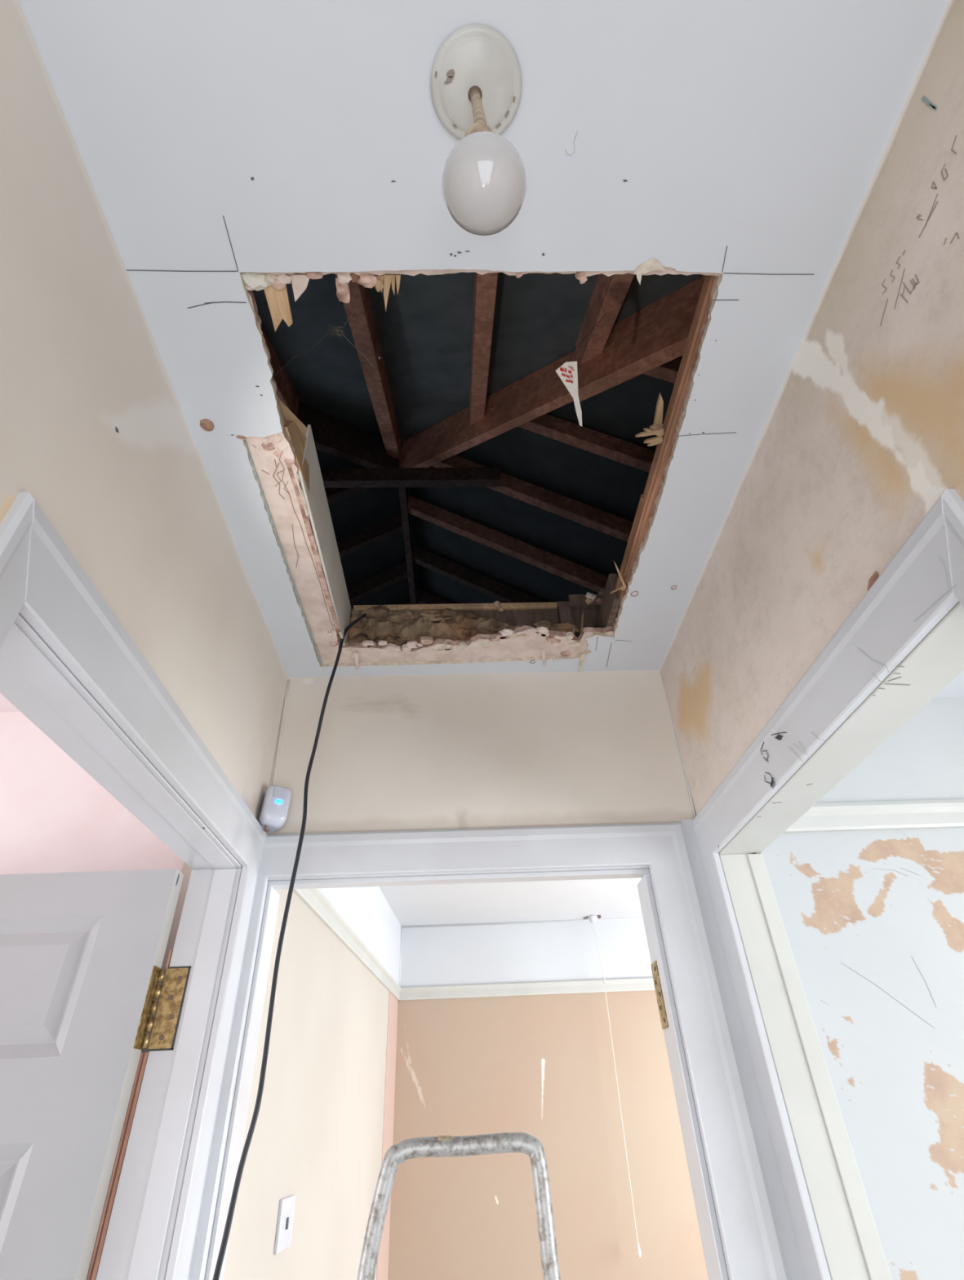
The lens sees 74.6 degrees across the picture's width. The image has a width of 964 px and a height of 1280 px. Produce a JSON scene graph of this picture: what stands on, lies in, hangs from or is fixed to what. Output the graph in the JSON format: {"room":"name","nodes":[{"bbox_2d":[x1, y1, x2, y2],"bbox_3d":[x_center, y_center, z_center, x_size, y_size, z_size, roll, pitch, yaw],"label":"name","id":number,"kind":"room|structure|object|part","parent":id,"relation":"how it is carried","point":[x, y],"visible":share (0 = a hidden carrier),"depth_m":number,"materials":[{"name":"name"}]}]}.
{"room":"hallway","nodes":[
{"label":"hallway","id":0,"kind":"room"},
{"bbox_2d":[0,0,288,821],"bbox_3d":[-0.515,0.457,0.082,0.105,2.610,2.405,-1,-37,-2],"label":"wall","id":1,"kind":"structure","parent":0,"point":[94,425],"depth_m":0.86,"materials":[{"name":"beige paint"}]},
{"bbox_2d":[0,868,191,1279],"bbox_3d":[-0.993,1.307,0.710,0.908,2.030,0.041,-1,-37,-2],"label":"door","id":2,"kind":"structure","parent":1,"relation":"in","point":[82,953],"depth_m":1.15,"materials":[{"name":"white paint"}]},
{"bbox_3d":[-0.881,1.098,0.854,0.300,0.646,0.012,-1,-37,-2],"label":"panel","id":3,"kind":"part","parent":2,"relation":"part of","materials":[{"name":"white paint"}]},
{"bbox_3d":[-0.902,0.651,1.192,0.300,0.236,0.012,-1,-37,-2],"label":"panel","id":4,"kind":"part","parent":2,"relation":"part of","materials":[{"name":"white paint"}]},
{"bbox_3d":[-0.594,0.698,1.201,0.042,0.134,0.002,-1,-37,-2],"label":"jamb plate","id":5,"kind":"part","parent":2,"relation":"part of","materials":[{"name":"gold metal"}]},
{"bbox_2d":[0,612,242,1279],"bbox_3d":[-0.532,1.035,0.399,0.126,2.072,0.914,-1,-37,-2],"label":"trim","id":6,"kind":"structure","parent":1,"relation":"attached to","point":[135,1233],"depth_m":1.06,"materials":[{"name":"white paint"}]},
{"bbox_2d":[0,491,266,1279],"bbox_3d":[-0.460,1.013,0.446,0.017,2.158,1.038,-1,-37,-2],"label":"trim","id":7,"kind":"structure","parent":1,"relation":"attached to","point":[42,580],"depth_m":0.93,"materials":[{"name":"white paint"}]},
{"bbox_2d":[141,862,398,1279],"bbox_3d":[-0.580,2.031,2.150,0.123,2.600,2.806,-3,-37,0],"label":"wall","id":8,"kind":"structure","parent":0,"point":[323,1133],"depth_m":2.09,"materials":[{"name":"beige paint"}]},
{"bbox_2d":[273,1195,296,1254],"bbox_3d":[-0.538,1.602,1.736,0.013,0.108,0.136,-3,-37,0],"label":"wall switch","id":9,"kind":"object","parent":8,"relation":"attached to","point":[286,1206],"visible":1,"depth_m":1.72,"materials":[{"name":"white plastic"}]},
{"bbox_2d":[293,888,401,1000],"bbox_3d":[-0.544,1.298,2.707,0.024,0.070,2.801,-3,-37,0],"label":"trim","id":10,"kind":"structure","parent":8,"relation":"attached to","point":[313,899],"depth_m":2.54,"materials":[{"name":"beige paint"}]},
{"bbox_2d":[252,271,705,610],"bbox_3d":[-0.419,-0.219,2.943,6.808,2.420,6.796,-1,-37,-2],"label":"roof","id":11,"kind":"structure","parent":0,"point":[461,467],"depth_m":3.02,"materials":[{"name":"black wood"}]},
{"bbox_2d":[272,312,375,377],"bbox_3d":[-0.443,-0.687,1.552,0.341,0.021,0.142,-11,-38,11],"label":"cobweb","id":12,"kind":"object","parent":11,"relation":"attached to","point":[334,326],"visible":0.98,"depth_m":1.51,"materials":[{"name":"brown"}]},
{"bbox_2d":[555,313,606,426],"bbox_3d":[0.268,-0.834,1.790,0.299,0.635,0.106,29,-47,-35],"label":"paper label","id":13,"kind":"object","parent":11,"relation":"hanging from","point":[567,372],"visible":1,"depth_m":1.54,"materials":[{"name":"white paper"}]},
{"bbox_2d":[560,366,573,383],"bbox_3d":[0.203,-0.637,1.520,0.037,0.001,0.045,-1,-37,-2],"label":"print","id":14,"kind":"object","parent":13,"relation":"on","point":[566,373],"depth_m":1.52,"materials":[{"name":"red"}]},
{"bbox_2d":[263,670,696,834],"bbox_3d":[0.033,1.149,1.032,1.045,2.610,0.078,-1,-37,-2],"label":"wall","id":15,"kind":"structure","parent":0,"point":[420,752],"depth_m":1.63,"materials":[{"name":"beige paint"}]},
{"bbox_2d":[257,785,291,831],"bbox_3d":[-0.488,0.399,1.487,0.062,0.112,0.061,17,-42,-25],"label":"sensor","id":16,"kind":"object","parent":15,"relation":"attached to","point":[273,815],"visible":0.99,"depth_m":1.47,"materials":[{"name":"white plastic"}]},
{"bbox_2d":[272,679,289,785],"bbox_3d":[-0.525,0.239,1.656,0.014,0.322,0.006,-1,-37,-2],"label":"trim","id":17,"kind":"structure","parent":15,"relation":"attached to","point":[288,681],"depth_m":1.65,"materials":[{"name":"white plastic"}]},
{"bbox_2d":[203,866,729,1279],"bbox_3d":[-0.011,1.385,0.895,0.917,2.072,0.141,-1,-37,-2],"label":"trim","id":18,"kind":"structure","parent":15,"relation":"attached to","point":[716,1264],"depth_m":1.31,"materials":[{"name":"white paint"}]},
{"bbox_3d":[0.395,0.788,1.405,0.004,0.128,0.048,-1,-37,-2],"label":"hinge plate","id":19,"kind":"part","parent":18,"relation":"part of","materials":[{"name":"gold metal"}]},
{"bbox_2d":[189,818,805,1279],"bbox_3d":[0.010,1.302,0.858,1.110,2.159,0.017,-1,-37,-2],"label":"trim","id":20,"kind":"structure","parent":15,"relation":"attached to","point":[757,1234],"depth_m":1.33,"materials":[{"name":"white paint"}]},
{"bbox_2d":[672,723,696,816],"bbox_3d":[0.515,0.250,1.676,0.016,0.447,0.006,-1,-37,-2],"label":"trim","id":21,"kind":"structure","parent":15,"relation":"attached to","point":[684,770],"depth_m":1.59,"materials":[{"name":"beige paint"}]},
{"bbox_2d":[0,0,963,925],"bbox_3d":[-0.331,0.163,2.064,5.820,0.262,5.400,-1,-37,-2],"label":"ceiling","id":22,"kind":"structure","parent":0,"point":[228,149],"depth_m":0.87,"materials":[{"name":"white paint"}]},
{"bbox_2d":[213,613,366,1279],"bbox_3d":[-0.327,0.891,0.762,0.133,2.724,0.428,-1,-37,-2],"label":"cable","id":23,"kind":"object","parent":22,"relation":"hanging from","point":[240,1170],"visible":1,"depth_m":1.15,"materials":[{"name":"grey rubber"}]},
{"bbox_2d":[430,23,526,235],"bbox_3d":[0.000,-0.528,0.659,0.111,0.363,0.111,-1,-37,-2],"label":"pendant light","id":24,"kind":"object","parent":22,"relation":"hanging from","point":[476,82],"visible":1,"depth_m":0.72,"materials":[{"name":"white plastic"}]},
{"bbox_3d":[0.002,-0.422,0.581,0.077,0.100,0.077,-1,-37,-2],"label":"bulb","id":25,"kind":"part","parent":24,"relation":"part of","materials":[{"name":"white glass"}]},
{"bbox_2d":[583,915,641,1257],"bbox_3d":[0.731,2.387,3.562,0.110,1.576,0.068,-1,-37,-2],"label":"switch","id":26,"kind":"object","parent":22,"relation":"hanging from","point":[593,918],"visible":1,"depth_m":3.55,"materials":[{"name":"white plastic"}]},
{"bbox_2d":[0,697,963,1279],"bbox_3d":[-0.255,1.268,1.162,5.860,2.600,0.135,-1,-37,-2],"label":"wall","id":27,"kind":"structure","parent":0,"point":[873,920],"depth_m":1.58,"materials":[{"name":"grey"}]},
{"bbox_2d":[318,886,653,986],"bbox_3d":[0.879,1.108,2.890,3.046,0.350,2.795,-1,-37,-2],"label":"wall","id":28,"kind":"structure","parent":27,"relation":"attached to","point":[552,951],"depth_m":3.94,"materials":[{"name":"paint"}]},
{"bbox_2d":[782,799,963,833],"bbox_3d":[1.525,0.474,1.757,1.827,0.075,0.024,-1,-37,-2],"label":"trim","id":29,"kind":"structure","parent":27,"relation":"attached to","point":[948,813],"depth_m":1.74,"materials":[{"name":"beige paint"}]},
{"bbox_2d":[387,990,708,1279],"bbox_3d":[0.919,2.878,3.366,2.990,2.600,0.100,-1,-37,-2],"label":"wall","id":30,"kind":"structure","parent":0,"point":[542,1067],"depth_m":3.43,"materials":[{"name":"beige paint"}]},
{"bbox_2d":[399,917,643,986],"bbox_3d":[0.928,1.944,4.001,2.888,0.354,0.015,-1,-37,-2],"label":"trim","id":31,"kind":"structure","parent":30,"relation":"attached to","point":[626,918],"depth_m":4.07,"materials":[{"name":"paint"}]},
{"bbox_2d":[399,977,655,1000],"bbox_3d":[0.935,2.108,3.872,2.890,0.070,0.024,-1,-37,-2],"label":"trim","id":32,"kind":"structure","parent":30,"relation":"attached to","point":[643,984],"depth_m":3.84,"materials":[{"name":"beige paint"}]},
{"bbox_2d":[659,0,963,815],"bbox_3d":[0.627,0.437,0.128,0.098,2.610,2.405,-1,-37,-2],"label":"wall","id":33,"kind":"structure","parent":0,"point":[862,435],"depth_m":0.92,"materials":[{"name":"paint"}]},
{"bbox_2d":[691,488,963,1279],"bbox_3d":[0.566,1.001,0.495,0.017,2.158,1.044,-1,-37,-2],"label":"trim","id":34,"kind":"structure","parent":33,"relation":"attached to","point":[923,581],"depth_m":1.02,"materials":[{"name":"white paint"}]},
{"bbox_2d":[718,601,963,1279],"bbox_3d":[0.624,1.021,0.454,0.102,2.072,0.918,-1,-37,-2],"label":"trim","id":35,"kind":"structure","parent":33,"relation":"attached to","point":[851,1245],"depth_m":1.11,"materials":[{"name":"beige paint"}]},
{"bbox_3d":[-0.225,2.399,0.403,5.900,0.120,5.450,-1,-37,-2],"label":"floor","id":36,"kind":"structure","parent":0,"visible":0},
{"bbox_2d":[356,1132,560,1279],"bbox_3d":[0.001,1.327,0.427,0.520,1.565,0.580,-1,-37,-2],"label":"stepladder","id":37,"kind":"object","parent":36,"relation":"on","point":[441,1146],"visible":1,"depth_m":0.91,"materials":[{"name":"metal"}]}
]}

